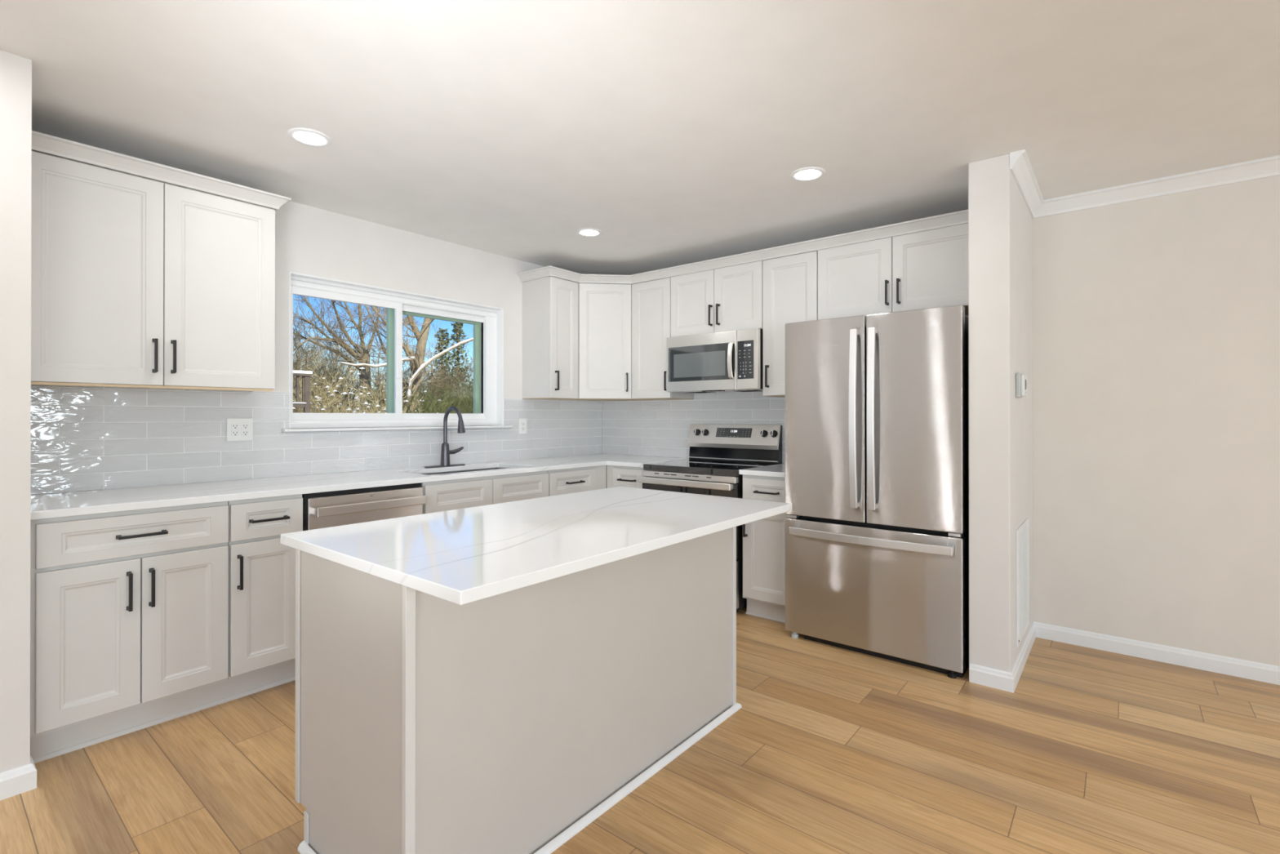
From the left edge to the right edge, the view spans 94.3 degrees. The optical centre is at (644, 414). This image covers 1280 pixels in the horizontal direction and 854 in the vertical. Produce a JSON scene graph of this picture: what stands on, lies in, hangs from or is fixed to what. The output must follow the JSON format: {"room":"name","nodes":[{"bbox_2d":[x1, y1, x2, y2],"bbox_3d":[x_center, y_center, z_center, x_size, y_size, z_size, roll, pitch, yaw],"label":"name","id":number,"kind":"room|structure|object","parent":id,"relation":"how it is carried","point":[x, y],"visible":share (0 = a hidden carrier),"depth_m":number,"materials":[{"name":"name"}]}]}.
{"room":"kitchen","nodes":[
{"label":"kitchen","id":0,"kind":"room"},
{"bbox_2d":[0,49,31,773],"bbox_3d":[-3.629,0.029,0.781,0.900,2.453,3.860,0,0,39],"label":"wall","id":1,"kind":"structure","parent":0,"point":[15,71],"depth_m":1.97,"materials":[{"name":"paint"}]},
{"bbox_2d":[0,755,36,799],"bbox_3d":[-3.307,1.213,0.528,0.115,0.083,3.875,0,0,39],"label":"baseboard","id":2,"kind":"structure","parent":1,"relation":"attached to","point":[22,779],"depth_m":1.97,"materials":[{"name":"white paint"}]},
{"bbox_2d":[35,200,578,494],"bbox_3d":[-1.572,0.037,3.940,0.140,2.453,3.640,0,0,39],"label":"wall","id":3,"kind":"structure","parent":0,"point":[309,240],"depth_m":3.77,"materials":[{"name":"paint"}]},
{"bbox_2d":[31,130,291,391],"bbox_3d":[-2.216,-0.600,2.731,0.374,0.970,0.947,0,0,39],"label":"upper cabinet","id":4,"kind":"object","parent":3,"relation":"attached to","point":[144,273],"visible":0.99,"depth_m":2.58,"materials":[{"name":"paint"}]},
{"bbox_2d":[31,384,602,494],"bbox_3d":[-1.517,0.112,3.887,0.008,0.468,3.624,0,0,39],"label":"tile backsplash","id":5,"kind":"structure","parent":3,"relation":"attached to","point":[83,437],"depth_m":3.05,"materials":[{"name":"white tile"}]},
{"bbox_2d":[226,417,253,441],"bbox_3d":[-2.122,0.081,3.117,0.009,0.119,0.120,0,0,39],"label":"outlet","id":6,"kind":"object","parent":5,"relation":"attached to","point":[237,428],"visible":1,"depth_m":3.11,"materials":[{"name":"white plastic"}]},
{"bbox_2d":[231,422,239,435],"bbox_3d":[-2.134,0.081,3.098,0.003,0.068,0.034,0,0,39],"label":"receptacle","id":7,"kind":"object","parent":6,"relation":"attached to","point":[234,426],"depth_m":3.10,"materials":[{"name":"white plastic"}]},
{"bbox_2d":[241,422,248,435],"bbox_3d":[-2.105,0.081,3.134,0.003,0.068,0.034,0,0,39],"label":"receptacle","id":8,"kind":"object","parent":6,"relation":"attached to","point":[245,426],"depth_m":3.13,"materials":[{"name":"white plastic"}]},
{"bbox_2d":[518,418,526,434],"bbox_3d":[-0.939,0.093,4.586,0.009,0.119,0.080,0,0,39],"label":"outlet","id":9,"kind":"object","parent":5,"relation":"attached to","point":[522,422],"visible":1,"depth_m":4.58,"materials":[{"name":"white plastic"}]},
{"bbox_2d":[521,422,524,431],"bbox_3d":[-0.937,0.093,4.585,0.003,0.068,0.034,0,0,39],"label":"receptacle","id":10,"kind":"object","parent":9,"relation":"attached to","point":[522,423],"depth_m":4.58,"materials":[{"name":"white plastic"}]},
{"bbox_2d":[281,271,513,431],"bbox_3d":[-1.569,-0.348,3.937,0.230,0.895,1.565,0,0,39],"label":"window","id":11,"kind":"structure","parent":3,"relation":"in","point":[487,322],"depth_m":3.93,"materials":[{"name":"white plastic"}]},
{"bbox_2d":[522,275,577,399],"bbox_3d":[-0.713,-0.590,4.609,0.359,0.940,0.300,0,0,39],"label":"upper cabinet","id":12,"kind":"object","parent":3,"relation":"attached to","point":[549,303],"visible":1,"depth_m":4.51,"materials":[{"name":"paint"}]},
{"bbox_2d":[0,0,1279,275],"bbox_3d":[0.231,-1.260,0.092,7.780,0.120,7.904,0,0,39],"label":"ceiling","id":13,"kind":"structure","parent":0,"point":[677,131],"depth_m":2.25,"materials":[{"name":"paint"}]},
{"bbox_2d":[287,127,332,146],"bbox_3d":[-1.441,-1.190,2.560,0.170,0.006,0.170,0,0,39],"label":"recessed light","id":14,"kind":"object","parent":13,"relation":"in","point":[310,137],"visible":1,"depth_m":2.55,"materials":[{"name":"white paint"}]},
{"bbox_2d":[576,227,602,236],"bbox_3d":[-0.361,-1.187,3.885,0.170,0.006,0.170,0,0,39],"label":"recessed light","id":15,"kind":"object","parent":13,"relation":"in","point":[588,232],"visible":1,"depth_m":3.88,"materials":[{"name":"white paint"}]},
{"bbox_2d":[790,166,825,181],"bbox_3d":[0.811,-1.189,2.948,0.170,0.006,0.170,0,0,39],"label":"recessed light","id":16,"kind":"object","parent":13,"relation":"in","point":[810,173],"visible":1,"depth_m":2.94,"materials":[{"name":"white paint"}]},
{"bbox_2d":[0,605,1279,853],"bbox_3d":[0.231,1.313,0.085,7.780,0.120,7.904,0,0,39],"label":"floor","id":17,"kind":"structure","parent":0,"point":[828,748],"depth_m":2.10,"materials":[{"name":"brown wood"}]},
{"bbox_2d":[30,501,228,763],"bbox_3d":[-2.204,0.818,2.503,0.656,0.884,0.610,0,0,39],"label":"base cabinet","id":18,"kind":"object","parent":17,"relation":"on","point":[129,610],"visible":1,"depth_m":2.29,"materials":[{"name":"paint"}]},
{"bbox_2d":[30,453,688,519],"bbox_3d":[-1.132,0.360,3.584,0.985,0.030,3.635,0,0,39],"label":"countertop","id":19,"kind":"structure","parent":18,"relation":"on","point":[49,505],"depth_m":2.87,"materials":[{"name":"white stone"}]},
{"bbox_2d":[424,406,465,467],"bbox_3d":[-1.256,0.149,3.897,0.238,0.395,0.280,0,0,39],"label":"faucet","id":20,"kind":"object","parent":19,"relation":"on","point":[445,451],"visible":1,"depth_m":3.93,"materials":[{"name":"black metal"}]},
{"bbox_2d":[421,467,506,475],"bbox_3d":[-1.128,0.491,3.789,0.384,0.229,0.779,0,0,39],"label":"sink","id":21,"kind":"object","parent":19,"relation":"in","point":[491,468],"visible":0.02,"depth_m":3.98,"materials":[{"name":"metal"}]},
{"bbox_2d":[223,493,302,702],"bbox_3d":[-1.919,0.819,2.857,0.656,0.884,0.298,0,0,39],"label":"base cabinet","id":22,"kind":"object","parent":17,"relation":"on","point":[262,569],"visible":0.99,"depth_m":2.66,"materials":[{"name":"paint"}]},
{"bbox_2d":[302,482,426,530],"bbox_3d":[-1.612,0.820,3.197,0.668,0.882,0.602,0,0,39],"label":"dishwasher","id":23,"kind":"object","parent":17,"relation":"on","point":[344,507],"visible":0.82,"depth_m":2.98,"materials":[{"name":"metal"}]},
{"bbox_2d":[420,471,548,514],"bbox_3d":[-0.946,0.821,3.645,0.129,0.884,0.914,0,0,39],"label":"base cabinet","id":24,"kind":"object","parent":17,"relation":"on","point":[455,494],"visible":0.09,"depth_m":3.58,"materials":[{"name":"paint"}]},
{"bbox_2d":[294,526,742,853],"bbox_3d":[-0.337,0.824,2.172,0.697,0.869,1.546,0,0,39],"label":"kitchen island","id":25,"kind":"object","parent":17,"relation":"on","point":[510,722],"visible":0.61,"depth_m":1.68,"materials":[{"name":"paint"}]},
{"bbox_2d":[280,486,791,604],"bbox_3d":[-0.246,0.373,2.086,0.923,0.030,1.542,0,0,39],"label":"island countertop","id":26,"kind":"structure","parent":25,"relation":"on","point":[466,555],"depth_m":1.75,"materials":[{"name":"white stone"}]},
{"bbox_2d":[506,465,606,496],"bbox_3d":[-0.680,0.823,4.395,0.656,0.884,0.586,0,0,39],"label":"base cabinet","id":27,"kind":"object","parent":17,"relation":"on","point":[566,481],"visible":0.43,"depth_m":4.19,"materials":[{"name":"paint"}]},
{"bbox_2d":[606,465,644,488],"bbox_3d":[0.035,0.823,4.546,0.377,0.884,0.656,0,0,39],"label":"base cabinet","id":28,"kind":"object","parent":17,"relation":"on","point":[616,476],"visible":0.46,"depth_m":4.33,"materials":[{"name":"paint"}]},
{"bbox_2d":[638,423,782,612],"bbox_3d":[0.460,0.670,4.163,0.758,1.188,0.700,0,0,39],"label":"range","id":29,"kind":"object","parent":17,"relation":"on","point":[717,452],"visible":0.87,"depth_m":4.16,"materials":[{"name":"silver metal"}]},
{"bbox_2d":[643,459,776,476],"bbox_3d":[0.483,0.371,4.192,0.758,0.042,0.628,0,0,39],"label":"cooktop","id":30,"kind":"object","parent":29,"relation":"in","point":[684,468],"depth_m":4.04,"materials":[{"name":"black glass"}]},
{"bbox_2d":[742,474,787,622],"bbox_3d":[0.925,0.821,3.829,0.358,0.884,0.656,0,0,39],"label":"base cabinet","id":31,"kind":"object","parent":17,"relation":"on","point":[764,539],"visible":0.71,"depth_m":3.63,"materials":[{"name":"paint"}]},
{"bbox_2d":[738,462,785,477],"bbox_3d":[0.932,0.361,3.844,0.365,0.030,0.640,0,0,39],"label":"countertop","id":32,"kind":"structure","parent":31,"relation":"on","point":[774,470],"depth_m":3.67,"materials":[{"name":"white stone"}]},
{"bbox_2d":[785,305,968,678],"bbox_3d":[1.360,0.372,3.354,0.908,1.779,0.792,0,0,39],"label":"refrigerator","id":33,"kind":"object","parent":17,"relation":"on","point":[877,415],"visible":0.99,"depth_m":3.04,"materials":[{"name":"silver metal"}]},
{"bbox_2d":[968,153,1032,672],"bbox_3d":[1.875,0.035,3.102,0.170,2.453,0.869,0,0,39],"label":"wall","id":34,"kind":"structure","parent":0,"point":[1000,261],"depth_m":2.77,"materials":[{"name":"paint"}]},
{"bbox_2d":[1015,373,1026,397],"bbox_3d":[1.835,-0.138,2.891,0.032,0.118,0.150,0,0,39],"label":"thermostat","id":35,"kind":"object","parent":34,"relation":"attached to","point":[1020,380],"visible":1,"depth_m":2.84,"materials":[{"name":"grey plastic"}]},
{"bbox_2d":[1016,518,1029,648],"bbox_3d":[1.924,0.838,3.016,0.011,0.565,0.430,0,0,39],"label":"air vent","id":36,"kind":"object","parent":34,"relation":"in","point":[1023,531],"visible":1,"depth_m":2.99,"materials":[{"name":"white paint"}]},
{"bbox_2d":[1031,175,1279,666],"bbox_3d":[3.856,0.032,2.154,4.445,2.453,0.140,0,0,39],"label":"wall","id":37,"kind":"structure","parent":0,"point":[1156,320],"depth_m":3.03,"materials":[{"name":"beige paint"}]},
{"bbox_2d":[968,621,1279,693],"bbox_3d":[3.536,1.216,1.750,4.440,0.083,0.884,0,0,39],"label":"baseboard","id":38,"kind":"structure","parent":37,"relation":"attached to","point":[979,674],"depth_m":2.96,"materials":[{"name":"white paint"}]},
{"bbox_2d":[1009,149,1279,218],"bbox_3d":[3.605,-1.158,1.711,4.275,0.075,0.869,0,0,39],"label":"trim","id":39,"kind":"structure","parent":37,"relation":"attached to","point":[1021,170],"depth_m":2.99,"materials":[{"name":"white paint"}]},
{"bbox_3d":[0.842,0.038,4.502,3.195,2.453,0.264,0,0,39],"label":"wall","id":40,"kind":"structure","parent":0,"visible":0},
{"bbox_2d":[555,282,649,400],"bbox_3d":[-0.328,-0.589,4.880,0.618,0.940,0.615,0,0,39],"label":"upper cabinet","id":41,"kind":"object","parent":40,"relation":"attached to","point":[604,309],"visible":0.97,"depth_m":4.66,"materials":[{"name":"paint"}]},
{"bbox_2d":[631,276,693,399],"bbox_3d":[0.134,-0.590,4.672,0.377,0.940,0.359,0,0,39],"label":"upper cabinet","id":42,"kind":"object","parent":40,"relation":"attached to","point":[651,300],"visible":0.51,"depth_m":4.57,"materials":[{"name":"paint"}]},
{"bbox_2d":[601,391,785,462],"bbox_3d":[0.450,0.089,4.639,2.128,0.516,0.009,0,0,39],"label":"tile backsplash","id":43,"kind":"structure","parent":40,"relation":"attached to","point":[651,428],"depth_m":4.80,"materials":[{"name":"white tile"}]},
{"bbox_2d":[671,260,762,337],"bbox_3d":[0.579,-0.816,4.314,0.759,0.490,0.359,0,0,39],"label":"upper cabinet","id":44,"kind":"object","parent":40,"relation":"attached to","point":[726,299],"visible":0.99,"depth_m":4.18,"materials":[{"name":"paint"}]},
{"bbox_2d":[666,328,762,393],"bbox_3d":[0.561,-0.363,4.284,0.752,0.406,0.425,0,0,39],"label":"microwave","id":45,"kind":"object","parent":44,"relation":"attached to","point":[725,362],"visible":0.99,"depth_m":4.13,"materials":[{"name":"metal"}]},
{"bbox_2d":[762,250,817,396],"bbox_3d":[1.024,-0.592,3.955,0.378,0.940,0.359,0,0,39],"label":"upper cabinet","id":46,"kind":"object","parent":40,"relation":"attached to","point":[789,282],"visible":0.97,"depth_m":3.88,"materials":[{"name":"paint"}]},
{"bbox_2d":[817,222,968,319],"bbox_3d":[1.528,-0.823,3.550,0.911,0.480,0.359,0,0,39],"label":"upper cabinet","id":47,"kind":"object","parent":40,"relation":"attached to","point":[928,268],"visible":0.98,"depth_m":3.42,"materials":[{"name":"paint"}]},
{"bbox_2d":[516,209,968,284],"bbox_3d":[0.507,-1.054,4.054,3.116,0.058,0.572,0,0,26],"label":"crown molding","id":48,"kind":"structure","parent":47,"relation":"attached to","point":[961,217],"depth_m":3.90,"materials":[{"name":"paint"}]},
{"label":"outside","id":49,"kind":"structure","parent":0,"visible":0},
{"bbox_3d":[-8.921,2.002,18.612,150.000,0.200,130.000,0,0,39],"label":"ground","id":50,"kind":"structure","parent":49,"visible":0},
{"bbox_2d":[293,369,316,413],"bbox_3d":[-7.493,0.513,11.302,1.200,2.740,1.920,0,0,39],"label":"deck railing","id":51,"kind":"object","parent":50,"relation":"on","point":[305,375],"visible":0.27,"depth_m":11.74,"materials":[{"name":"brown wood"}]},
{"bbox_2d":[293,314,367,412],"bbox_3d":[-10.435,-0.556,15.664,5.784,4.922,5.547,0,0,39],"label":"shrub","id":52,"kind":"object","parent":50,"relation":"on","point":[296,363],"visible":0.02,"depth_m":15.77,"materials":[{"name":"plant"}]},
{"bbox_2d":[293,311,384,410],"bbox_3d":[-13.287,-0.878,22.034,6.547,5.597,6.562,0,0,39],"label":"shrub","id":53,"kind":"object","parent":50,"relation":"on","point":[315,365],"visible":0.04,"depth_m":22.14,"materials":[{"name":"plant"}]},
{"bbox_2d":[293,332,386,413],"bbox_3d":[-11.079,-0.359,18.312,5.275,4.538,6.135,0,0,31],"label":"shrub","id":54,"kind":"object","parent":50,"relation":"on","point":[335,368],"visible":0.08,"depth_m":18.57,"materials":[{"name":"plant"}]},
{"bbox_2d":[315,332,368,386],"bbox_3d":[-12.143,-0.720,23.846,2.457,5.303,2.641,0,0,22],"label":"bare tree","id":55,"kind":"object","parent":50,"relation":"on","point":[355,332],"visible":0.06,"depth_m":23.85,"materials":[{"name":"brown plant"}]},
{"bbox_2d":[293,294,422,413],"bbox_3d":[-8.898,-1.763,17.216,2.459,7.333,4.628,0,0,31],"label":"bare tree","id":56,"kind":"object","parent":50,"relation":"on","point":[363,376],"visible":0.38,"depth_m":17.14,"materials":[{"name":"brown plant"}]},
{"bbox_2d":[293,366,423,413],"bbox_3d":[-6.907,0.388,13.704,3.606,3.020,3.684,0,0,19],"label":"shrub","id":57,"kind":"object","parent":50,"relation":"on","point":[331,405],"visible":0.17,"depth_m":13.11,"materials":[{"name":"plant"}]},
{"bbox_2d":[301,350,457,413],"bbox_3d":[-9.274,-0.125,20.693,4.828,4.084,4.890,0,0,-39],"label":"shrub","id":58,"kind":"object","parent":50,"relation":"on","point":[356,376],"visible":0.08,"depth_m":20.32,"materials":[{"name":"plant"}]},
{"bbox_2d":[357,335,404,395],"bbox_3d":[-16.473,-1.592,37.437,3.289,7.130,3.613,0,0,35],"label":"bare tree","id":59,"kind":"object","parent":50,"relation":"on","point":[381,335],"visible":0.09,"depth_m":37.42,"materials":[{"name":"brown plant"}]},
{"bbox_2d":[298,302,473,413],"bbox_3d":[-6.369,-2.130,16.880,2.714,8.188,6.500,0,0,39],"label":"bare tree","id":60,"kind":"object","parent":50,"relation":"on","point":[417,364],"visible":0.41,"depth_m":16.49,"materials":[{"name":"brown plant"}]},
{"bbox_2d":[369,315,433,392],"bbox_3d":[-9.923,-1.252,24.030,3.213,6.368,4.244,0,0,2],"label":"bare tree","id":61,"kind":"object","parent":50,"relation":"on","point":[406,315],"visible":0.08,"depth_m":24.17,"materials":[{"name":"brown plant"}]},
{"bbox_2d":[351,378,466,413],"bbox_3d":[-5.852,0.528,14.857,2.624,2.750,3.211,0,0,-41],"label":"shrub","id":62,"kind":"object","parent":50,"relation":"on","point":[426,409],"visible":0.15,"depth_m":14.62,"materials":[{"name":"plant"}]},
{"bbox_2d":[360,382,473,413],"bbox_3d":[-6.905,0.488,18.223,3.655,2.847,3.570,0,0,31],"label":"shrub","id":63,"kind":"object","parent":50,"relation":"on","point":[403,399],"visible":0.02,"depth_m":17.96,"materials":[{"name":"plant"}]},
{"bbox_2d":[371,360,473,411],"bbox_3d":[-8.794,-0.260,23.644,5.765,4.370,5.284,0,0,25],"label":"shrub","id":64,"kind":"object","parent":50,"relation":"on","point":[446,372],"visible":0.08,"depth_m":23.45,"materials":[{"name":"plant"}]},
{"bbox_2d":[405,340,463,394],"bbox_3d":[-11.274,-0.933,30.686,3.840,5.761,2.907,0,0,-20],"label":"bare tree","id":65,"kind":"object","parent":50,"relation":"on","point":[432,340],"visible":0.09,"depth_m":30.95,"materials":[{"name":"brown plant"}]},
{"bbox_2d":[424,368,448,394],"bbox_3d":[-9.466,-0.242,26.454,2.781,4.337,2.335,0,0,17],"label":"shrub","id":66,"kind":"object","parent":50,"relation":"on","point":[440,369],"visible":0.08,"depth_m":26.78,"materials":[{"name":"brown plant"}]},
{"bbox_2d":[402,376,473,413],"bbox_3d":[-6.410,0.229,20.371,3.508,3.375,3.595,0,0,34],"label":"shrub","id":67,"kind":"object","parent":50,"relation":"on","point":[453,404],"visible":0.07,"depth_m":20.02,"materials":[{"name":"plant"}]},
{"bbox_2d":[404,352,473,408],"bbox_3d":[-7.171,-0.491,26.487,5.746,4.846,6.504,0,0,22],"label":"shrub","id":68,"kind":"object","parent":50,"relation":"on","point":[468,366],"visible":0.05,"depth_m":25.81,"materials":[{"name":"plant"}]},
{"bbox_2d":[426,328,457,392],"bbox_3d":[-9.405,-1.060,27.550,1.785,5.971,1.913,0,0,39],"label":"pine tree","id":69,"kind":"object","parent":50,"relation":"on","point":[442,331],"visible":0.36,"depth_m":27.54,"materials":[{"name":"green plant"}]},
{"bbox_2d":[424,345,472,387],"bbox_3d":[-11.215,-1.087,34.435,3.269,6.072,3.893,0,0,-6],"label":"bare tree","id":70,"kind":"object","parent":50,"relation":"on","point":[465,345],"visible":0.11,"depth_m":34.68,"materials":[{"name":"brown plant"}]},
{"bbox_2d":[435,362,473,413],"bbox_3d":[-6.080,-0.002,22.540,3.633,3.846,3.966,0,0,5],"label":"shrub","id":71,"kind":"object","parent":50,"relation":"on","point":[470,393],"visible":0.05,"depth_m":21.83,"materials":[{"name":"green plant"}]},
{"bbox_2d":[443,321,473,393],"bbox_3d":[-9.330,-1.531,29.680,1.860,6.924,1.986,0,0,39],"label":"pine tree","id":72,"kind":"object","parent":50,"relation":"on","point":[457,330],"visible":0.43,"depth_m":29.66,"materials":[{"name":"green plant"}]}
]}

